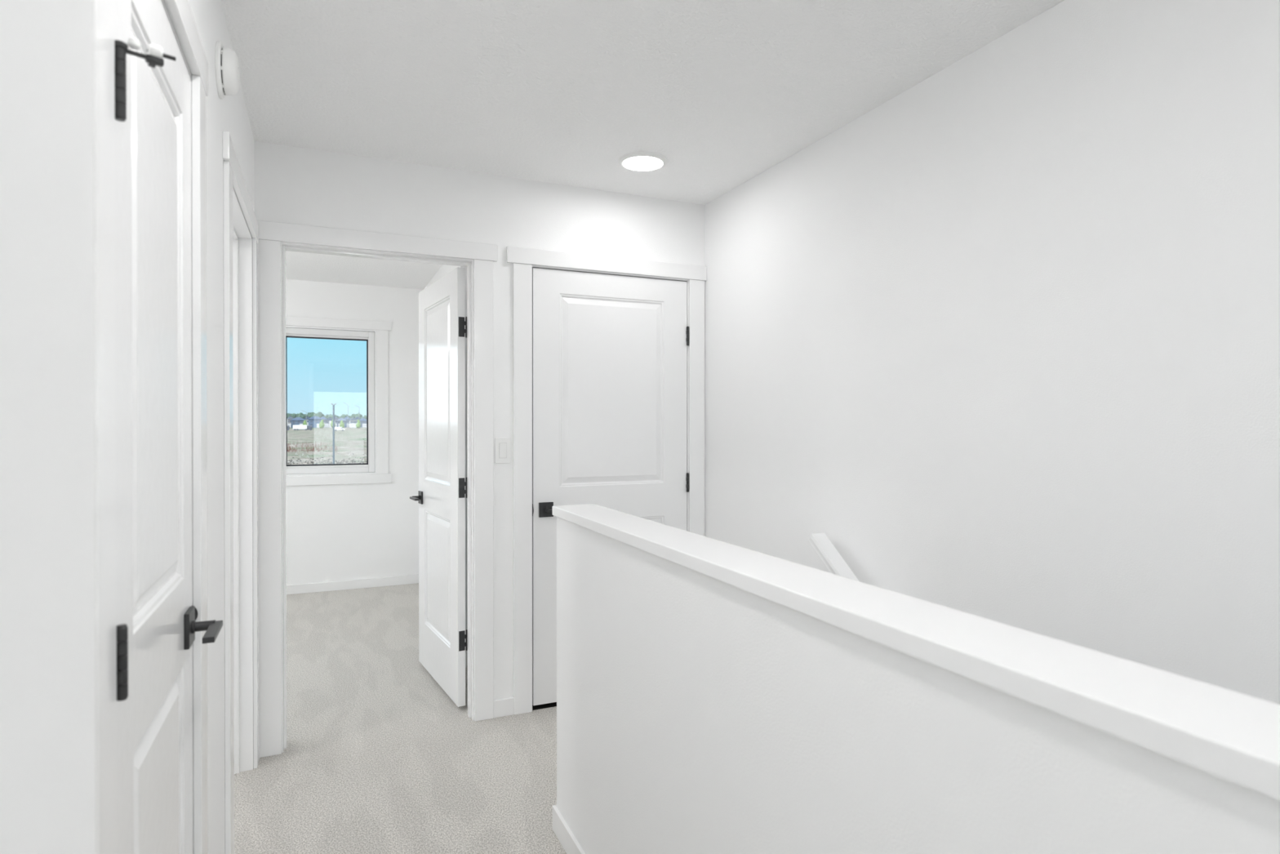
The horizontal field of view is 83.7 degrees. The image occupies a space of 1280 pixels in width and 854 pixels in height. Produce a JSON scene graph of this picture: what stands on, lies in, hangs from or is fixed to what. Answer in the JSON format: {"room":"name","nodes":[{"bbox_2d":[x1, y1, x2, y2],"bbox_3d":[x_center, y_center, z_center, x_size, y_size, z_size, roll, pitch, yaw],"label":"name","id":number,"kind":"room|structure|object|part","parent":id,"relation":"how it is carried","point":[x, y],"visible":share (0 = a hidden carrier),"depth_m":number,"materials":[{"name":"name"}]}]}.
{"room":"upstairs hallway","nodes":[
{"label":"upstairs hallway","id":0,"kind":"room"},
{"bbox_2d":[0,0,97,853],"bbox_3d":[-0.013,0.104,-0.409,0.121,2.439,1.762,0,0,-24],"label":"wall","id":1,"kind":"structure","parent":0,"point":[48,696],"depth_m":0.34,"materials":[{"name":"white paint"}]},
{"bbox_2d":[187,0,254,853],"bbox_3d":[-0.670,0.098,0.773,0.115,2.440,4.457,0,0,-24],"label":"wall","id":2,"kind":"structure","parent":0,"point":[229,113],"depth_m":1.78,"materials":[{"name":"white paint"}]},
{"bbox_2d":[94,0,208,853],"bbox_3d":[-0.823,0.264,1.137,0.132,2.105,0.862,0,0,-24],"label":"door frame","id":3,"kind":"structure","parent":2,"relation":"attached to","point":[179,13],"depth_m":0.90,"materials":[{"name":"white wood"}]},
{"bbox_3d":[-0.633,0.302,0.835,0.003,2.032,0.154,0,0,-24],"label":"casing","id":4,"kind":"part","parent":3,"relation":"part of","materials":[{"name":"white wood"}]},
{"bbox_3d":[-0.781,-0.752,1.180,0.017,0.073,0.810,0,0,-24],"label":"head casing","id":5,"kind":"part","parent":3,"relation":"part of","materials":[{"name":"white wood"}]},
{"bbox_3d":[-0.910,0.380,1.451,0.022,0.044,0.002,0,0,-24],"label":"strike plate","id":6,"kind":"part","parent":3,"relation":"part of","materials":[{"name":"black metal"}]},
{"bbox_3d":[-0.922,0.299,1.499,0.015,2.032,0.085,0,0,-24],"label":"casing","id":7,"kind":"part","parent":3,"relation":"part of","materials":[{"name":"white wood"}]},
{"bbox_2d":[114,0,222,853],"bbox_3d":[-0.784,0.295,1.180,0.168,1.999,0.597,0,0,-30],"label":"door","id":8,"kind":"structure","parent":2,"relation":"in","point":[157,625],"depth_m":1.12,"materials":[{"name":"white wood"}]},
{"bbox_3d":[-0.633,-0.492,0.945,0.032,0.005,0.005,0,0,-44],"label":"rod","id":9,"kind":"part","parent":8,"relation":"part of","materials":[{"name":"black metal"}]},
{"bbox_3d":[-0.879,0.391,1.396,0.009,0.068,0.068,0,0,-24],"label":"handle","id":10,"kind":"part","parent":8,"relation":"part of","materials":[{"name":"black metal"}]},
{"bbox_3d":[-0.832,0.391,1.363,0.052,0.025,0.124,0,0,-24],"label":"lever","id":11,"kind":"part","parent":8,"relation":"part of","materials":[{"name":"black metal"}]},
{"bbox_2d":[214,40,239,98],"bbox_3d":[-1.063,-0.918,1.849,0.047,0.136,0.136,0,0,-24],"label":"smoke detector","id":12,"kind":"object","parent":2,"relation":"attached to","point":[226,60],"visible":1,"depth_m":1.81,"materials":[{"name":"white plastic"}]},
{"bbox_2d":[232,239,238,766],"bbox_3d":[-1.863,0.286,2.564,0.740,1.994,0.035,0,0,-24],"label":"door","id":13,"kind":"structure","parent":2,"relation":"in","point":[234,241],"depth_m":2.70,"materials":[{"name":"white wood"}]},
{"bbox_2d":[285,279,423,585],"bbox_3d":[-3.337,0.079,5.374,3.510,2.440,0.200,0,0,-24],"label":"wall","id":14,"kind":"structure","parent":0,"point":[335,532],"depth_m":5.78,"materials":[{"name":"white paint"}]},
{"bbox_2d":[285,315,391,485],"bbox_3d":[-2.813,-0.200,5.542,1.675,1.310,0.119,0,0,-24],"label":"window","id":15,"kind":"structure","parent":14,"relation":"attached to","point":[375,333],"depth_m":5.78,"materials":[{"name":"white plastic"}]},
{"bbox_3d":[-2.498,-0.203,5.718,0.649,1.060,0.022,0,0,-24],"label":"sash","id":16,"kind":"part","parent":15,"relation":"part of","materials":[{"name":"clear glass"}]},
{"bbox_3d":[-2.793,-0.820,5.493,1.675,0.070,0.019,0,0,-24],"label":"head casing","id":17,"kind":"part","parent":15,"relation":"part of","materials":[{"name":"white wood"}]},
{"bbox_3d":[-2.094,-0.203,5.810,0.088,1.166,0.015,0,0,-24],"label":"casing","id":18,"kind":"part","parent":15,"relation":"part of","materials":[{"name":"white wood"}]},
{"bbox_2d":[286,574,418,595],"bbox_3d":[-3.294,1.262,5.282,3.280,0.073,0.012,0,0,-24],"label":"baseboard","id":19,"kind":"structure","parent":14,"relation":"attached to","point":[410,579],"depth_m":5.71,"materials":[{"name":"white wood"}]},
{"bbox_2d":[234,582,566,853],"bbox_3d":[-0.748,1.444,0.695,4.395,0.250,10.467,0,0,-24],"label":"floor","id":20,"kind":"structure","parent":0,"point":[378,757],"depth_m":2.82,"materials":[{"name":"carpet"}]},
{"bbox_2d":[425,264,458,288],"bbox_3d":[-1.174,0.082,4.672,0.100,2.440,2.845,0,0,-24],"label":"wall","id":21,"kind":"structure","parent":0,"point":[444,269],"depth_m":5.04,"materials":[{"name":"white paint"}]},
{"bbox_2d":[458,266,467,667],"bbox_3d":[-0.473,0.084,4.111,1.106,2.440,0.050,0,0,-24],"label":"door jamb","id":22,"kind":"structure","parent":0,"point":[466,600],"depth_m":3.88,"materials":[{"name":"white paint"}]},
{"bbox_2d":[253,141,705,699],"bbox_3d":[-1.704,0.215,2.816,4.410,2.690,0.115,0,0,-24],"label":"wall","id":23,"kind":"structure","parent":0,"point":[296,185],"depth_m":3.23,"materials":[{"name":"white paint"}]},
{"bbox_2d":[222,131,497,853],"bbox_3d":[-0.959,0.248,2.604,1.078,2.124,1.132,0,0,-24],"label":"door frame","id":24,"kind":"structure","parent":23,"relation":"attached to","point":[275,238],"depth_m":2.84,"materials":[{"name":"white wood"}]},
{"bbox_3d":[-1.134,0.297,1.973,0.014,2.032,0.085,0,0,-24],"label":"casing","id":25,"kind":"part","parent":24,"relation":"part of","materials":[{"name":"white wood"}]},
{"bbox_3d":[-1.309,-0.757,2.362,0.016,0.073,0.983,0,0,-24],"label":"head casing","id":26,"kind":"part","parent":24,"relation":"part of","materials":[{"name":"white wood"}]},
{"bbox_3d":[-1.492,0.294,2.776,0.014,2.032,0.085,0,0,-24],"label":"casing","id":27,"kind":"part","parent":24,"relation":"part of","materials":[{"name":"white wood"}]},
{"bbox_3d":[-1.478,0.284,2.845,0.089,2.051,0.015,0,0,-24],"label":"casing","id":28,"kind":"part","parent":24,"relation":"part of","materials":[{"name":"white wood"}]},
{"bbox_3d":[-1.080,-0.779,3.015,0.961,0.073,0.020,0,0,-24],"label":"head casing","id":29,"kind":"part","parent":24,"relation":"part of","materials":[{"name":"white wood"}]},
{"bbox_3d":[-0.698,0.282,3.193,0.085,2.051,0.015,0,0,-24],"label":"casing","id":30,"kind":"part","parent":24,"relation":"part of","materials":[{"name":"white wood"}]},
{"bbox_2d":[409,266,467,706],"bbox_3d":[-1.008,0.275,3.605,0.155,2.018,0.751,0,0,-31],"label":"door","id":31,"kind":"structure","parent":23,"relation":"in","point":[442,320],"depth_m":3.50,"materials":[{"name":"white wood"}]},
{"bbox_3d":[-1.186,0.381,3.807,0.052,0.025,0.124,0,0,-31],"label":"lever","id":32,"kind":"part","parent":31,"relation":"part of","materials":[{"name":"black metal"}]},
{"bbox_3d":[-1.186,0.381,3.865,0.009,0.068,0.068,0,0,-31],"label":"handle","id":33,"kind":"part","parent":31,"relation":"part of","materials":[{"name":"black metal"}]},
{"bbox_2d":[494,437,510,463],"bbox_3d":[-0.620,0.106,3.229,0.070,0.115,0.011,0,0,-24],"label":"light switch","id":34,"kind":"object","parent":23,"relation":"attached to","point":[502,445],"visible":1,"depth_m":3.23,"materials":[{"name":"white plastic"}]},
{"bbox_3d":[-0.620,0.106,3.230,0.035,0.070,0.002,0,0,-24],"label":"rocker frame","id":35,"kind":"part","parent":34,"relation":"part of","materials":[{"name":"white plastic"}]},
{"bbox_2d":[493,697,513,717],"bbox_3d":[-0.616,1.269,3.235,0.094,0.078,0.012,0,0,-24],"label":"baseboard","id":36,"kind":"structure","parent":23,"relation":"attached to","point":[502,707],"depth_m":3.23,"materials":[{"name":"white wood"}]},
{"bbox_2d":[506,245,706,714],"bbox_3d":[-0.156,0.245,3.495,1.026,2.124,0.135,0,0,-24],"label":"door frame","id":37,"kind":"structure","parent":23,"relation":"attached to","point":[523,260],"depth_m":3.27,"materials":[{"name":"white wood"}]},
{"bbox_3d":[-0.536,0.282,3.265,0.085,2.051,0.015,0,0,-24],"label":"casing","id":38,"kind":"part","parent":37,"relation":"part of","materials":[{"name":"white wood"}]},
{"bbox_3d":[-0.133,-0.781,3.438,1.026,0.073,0.020,0,0,-24],"label":"head casing","id":39,"kind":"part","parent":37,"relation":"part of","materials":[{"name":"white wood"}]},
{"bbox_3d":[0.287,0.281,3.632,0.085,2.051,0.015,0,0,-24],"label":"casing","id":40,"kind":"part","parent":37,"relation":"part of","materials":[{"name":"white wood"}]},
{"bbox_2d":[532,267,688,705],"bbox_3d":[-0.131,0.276,3.473,0.807,2.018,0.155,0,0,-24],"label":"door","id":41,"kind":"structure","parent":23,"relation":"in","point":[609,352],"depth_m":3.43,"materials":[{"name":"white wood"}]},
{"bbox_3d":[-0.435,0.383,3.314,0.068,0.068,0.009,0,0,-24],"label":"handle","id":42,"kind":"part","parent":41,"relation":"part of","materials":[{"name":"black metal"}]},
{"bbox_3d":[-0.378,0.383,3.307,0.124,0.025,0.052,0,0,-24],"label":"lever","id":43,"kind":"part","parent":41,"relation":"part of","materials":[{"name":"black metal"}]},
{"bbox_2d":[221,0,1064,288],"bbox_3d":[-0.768,-1.222,0.729,4.795,0.200,10.967,0,0,-24],"label":"ceiling","id":44,"kind":"structure","parent":0,"point":[553,91],"depth_m":2.29,"materials":[{"name":"white paint"}]},
{"bbox_2d":[617,151,666,172],"bbox_3d":[0.012,-1.124,3.039,0.208,0.014,0.208,0,0,-24],"label":"recessed light","id":45,"kind":"object","parent":44,"relation":"in","point":[640,162],"visible":1,"depth_m":3.02,"materials":[{"name":"white plastic"}]},
{"bbox_2d":[556,516,1279,853],"bbox_3d":[0.494,1.106,0.761,0.124,1.625,3.480,0,0,-24],"label":"wall","id":46,"kind":"structure","parent":0,"point":[697,713],"depth_m":1.15,"materials":[{"name":"white paint"}]},
{"bbox_2d":[552,804,585,853],"bbox_3d":[0.486,1.279,0.765,0.136,0.078,3.492,0,0,-24],"label":"baseboard","id":47,"kind":"structure","parent":46,"relation":"attached to","point":[562,831],"depth_m":2.21,"materials":[{"name":"white wood"}]},
{"bbox_2d":[551,503,1279,800],"bbox_3d":[0.494,0.278,0.758,0.148,0.030,3.504,0,0,-24],"label":"trim","id":48,"kind":"structure","parent":46,"relation":"on","point":[1228,735],"depth_m":0.81,"materials":[{"name":"white wood"}]},
{"bbox_2d":[705,0,1279,704],"bbox_3d":[1.749,1.474,0.634,0.115,5.190,8.322,0,0,-24],"label":"wall","id":49,"kind":"structure","parent":0,"point":[1004,335],"depth_m":1.96,"materials":[{"name":"white paint"}]},
{"bbox_2d":[808,533,858,581],"bbox_3d":[1.339,1.631,1.282,0.104,2.441,3.219,0,0,-24],"label":"handrail","id":50,"kind":"object","parent":49,"relation":"attached to","point":[832,559],"visible":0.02,"depth_m":2.63,"materials":[{"name":"white wood"}]},
{"label":"outside","id":51,"kind":"structure","parent":0,"visible":0},
{"bbox_2d":[287,426,366,464],"bbox_3d":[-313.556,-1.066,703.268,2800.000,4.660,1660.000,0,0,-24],"label":"field","id":52,"kind":"structure","parent":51,"point":[351,441],"depth_m":145.79,"materials":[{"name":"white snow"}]},
{"bbox_2d":[287,416,293,427],"bbox_3d":[-193.423,-2.810,395.505,5.200,6.200,8.000,0,0,-24],"label":"house","id":53,"kind":"structure","parent":52,"relation":"on","point":[290,418],"depth_m":392.15,"materials":[{"name":"grey"}]},
{"bbox_2d":[290,413,298,417],"bbox_3d":[-205.410,-4.074,426.405,7.398,8.331,6.753,0,0,-24],"label":"tree","id":54,"kind":"object","parent":52,"relation":"on","point":[294,415],"visible":0.31,"depth_m":424.63,"materials":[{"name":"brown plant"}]},
{"bbox_2d":[290,417,306,427],"bbox_3d":[-182.888,-2.423,382.685,7.800,5.600,8.000,0,0,-24],"label":"house","id":55,"kind":"structure","parent":52,"relation":"on","point":[297,420],"depth_m":379.53,"materials":[{"name":"blue"}]},
{"bbox_2d":[297,412,307,418],"bbox_3d":[-197.791,-4.171,418.089,6.758,8.640,5.790,0,0,-24],"label":"tree","id":56,"kind":"object","parent":52,"relation":"on","point":[300,415],"visible":0.36,"depth_m":416.73,"materials":[{"name":"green plant"}]},
{"bbox_2d":[293,425,312,430],"bbox_3d":[-154.536,0.315,327.454,8.000,2.450,2.400,0,0,-24],"label":"truck","id":57,"kind":"object","parent":52,"relation":"on","point":[295,427],"visible":0.94,"depth_m":326.38,"materials":[{"name":"grey"}]},
{"bbox_2d":[303,416,310,425],"bbox_3d":[-185.884,-2.831,399.961,5.400,6.200,8.000,0,0,-24],"label":"house","id":58,"kind":"structure","parent":52,"relation":"on","point":[308,417],"depth_m":396.62,"materials":[{"name":"grey"}]},
{"bbox_2d":[287,440,337,452],"bbox_3d":[-62.852,3.149,126.915,16.713,1.159,46.899,0,0,-24],"label":"dry stems","id":59,"kind":"object","parent":52,"relation":"on","point":[290,448],"visible":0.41,"depth_m":115.88,"materials":[{"name":"brown plant"}]},
{"bbox_2d":[307,416,323,427],"bbox_3d":[-173.679,-2.714,382.411,7.600,6.200,8.000,0,0,-24],"label":"house","id":60,"kind":"structure","parent":52,"relation":"on","point":[314,421],"depth_m":379.25,"materials":[{"name":"blue"}]},
{"bbox_2d":[310,411,323,417],"bbox_3d":[-190.458,-4.460,420.879,6.937,9.196,7.838,0,0,-24],"label":"tree","id":61,"kind":"object","parent":52,"relation":"on","point":[318,414],"visible":0.39,"depth_m":418.56,"materials":[{"name":"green plant"}]},
{"bbox_2d":[319,419,324,428],"bbox_3d":[-161.807,-1.480,363.509,2.538,4.654,2.424,0,0,-24],"label":"tree","id":62,"kind":"object","parent":52,"relation":"on","point":[321,424],"visible":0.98,"depth_m":362.90,"materials":[{"name":"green plant"}]},
{"bbox_2d":[320,416,326,426],"bbox_3d":[-179.167,-2.850,404.051,5.000,6.200,8.000,0,0,-24],"label":"house","id":63,"kind":"structure","parent":52,"relation":"on","point":[322,417],"depth_m":401.15,"materials":[{"name":"grey"}]},
{"bbox_2d":[287,455,366,464],"bbox_3d":[-35.961,3.897,80.618,18.134,0.202,40.719,0,0,-24],"label":"clod","id":64,"kind":"object","parent":52,"relation":"on","point":[291,460],"visible":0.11,"depth_m":79.84,"materials":[{"name":"grey"}]},
{"bbox_2d":[324,417,332,427],"bbox_3d":[-169.495,-2.460,390.463,5.600,5.600,8.700,0,0,-24],"label":"house","id":65,"kind":"structure","parent":52,"relation":"on","point":[327,422],"depth_m":386.82,"materials":[{"name":"grey"}]},
{"bbox_2d":[324,413,337,418],"bbox_3d":[-183.029,-3.887,424.180,7.216,8.021,6.884,0,0,-24],"label":"tree","id":66,"kind":"object","parent":52,"relation":"on","point":[331,415],"visible":0.26,"depth_m":422.36,"materials":[{"name":"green plant"}]},
{"bbox_2d":[330,403,336,463],"bbox_3d":[-24.425,1.078,56.998,0.400,5.900,0.240,0,0,-24],"label":"light pole","id":67,"kind":"object","parent":52,"relation":"on","point":[331,403],"visible":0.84,"depth_m":56.96,"materials":[{"name":"grey metal"}]},
{"bbox_2d":[332,416,338,426],"bbox_3d":[-173.638,-2.868,407.611,5.000,6.200,8.000,0,0,-24],"label":"house","id":68,"kind":"structure","parent":52,"relation":"on","point":[335,417],"depth_m":404.40,"materials":[{"name":"grey"}]},
{"bbox_2d":[334,426,344,431],"bbox_3d":[-131.786,0.863,313.512,4.200,1.750,1.900,0,0,-24],"label":"van","id":69,"kind":"object","parent":52,"relation":"on","point":[335,428],"visible":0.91,"depth_m":312.65,"materials":[{"name":"grey metal"}]},
{"bbox_2d":[336,417,347,427],"bbox_3d":[-165.604,-2.396,396.961,5.800,5.400,8.000,0,0,-24],"label":"house","id":70,"kind":"structure","parent":52,"relation":"on","point":[339,420],"depth_m":394.36,"materials":[{"name":"blue"}]},
{"bbox_2d":[339,420,344,427],"bbox_3d":[-153.129,-1.193,367.552,2.432,4.510,2.317,0,0,-24],"label":"tree","id":71,"kind":"object","parent":52,"relation":"on","point":[342,424],"visible":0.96,"depth_m":366.77,"materials":[{"name":"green plant"}]},
{"bbox_2d":[340,413,351,418],"bbox_3d":[-175.839,-3.843,427.209,5.877,7.906,5.097,0,0,-24],"label":"tree","id":72,"kind":"object","parent":52,"relation":"on","point":[343,415],"visible":0.16,"depth_m":425.67,"materials":[{"name":"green plant"}]},
{"bbox_2d":[343,402,348,427],"bbox_3d":[-156.122,-6.211,379.274,2.552,13.467,0.280,0,0,-24],"label":"street lamp","id":73,"kind":"object","parent":52,"relation":"on","point":[344,402],"visible":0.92,"depth_m":379.71,"materials":[{"name":"grey metal"}]},
{"bbox_2d":[343,416,350,426],"bbox_3d":[-167.343,-2.866,408.228,5.200,6.200,8.000,0,0,-24],"label":"house","id":74,"kind":"structure","parent":52,"relation":"on","point":[346,417],"depth_m":405.39,"materials":[{"name":"grey"}]},
{"bbox_2d":[349,417,357,427],"bbox_3d":[-156.508,-2.447,390.067,4.600,5.600,8.000,0,0,-24],"label":"house","id":75,"kind":"structure","parent":52,"relation":"on","point":[353,421],"depth_m":386.73,"materials":[{"name":"grey"}]},
{"bbox_3d":[-155.071,-0.733,386.851,2.800,2.200,0.100,0,0,-24],"label":"garage door","id":76,"kind":"part","parent":75,"relation":"part of","materials":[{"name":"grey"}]},
{"bbox_2d":[355,419,360,428],"bbox_3d":[-146.048,-1.563,370.595,2.553,4.760,2.218,0,0,-24],"label":"tree","id":77,"kind":"object","parent":52,"relation":"on","point":[358,424],"visible":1,"depth_m":370.01,"materials":[{"name":"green plant"}]},
{"bbox_2d":[354,412,364,418],"bbox_3d":[-168.683,-4.254,430.341,5.975,8.702,5.664,0,0,-24],"label":"tree","id":78,"kind":"object","parent":52,"relation":"on","point":[358,414],"visible":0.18,"depth_m":428.70,"materials":[{"name":"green plant"}]},
{"bbox_2d":[360,417,366,427],"bbox_3d":[-155.557,-2.415,401.441,5.400,5.400,8.000,0,0,-24],"label":"house","id":79,"kind":"structure","parent":52,"relation":"on","point":[363,421],"depth_m":398.23,"materials":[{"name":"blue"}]}
]}

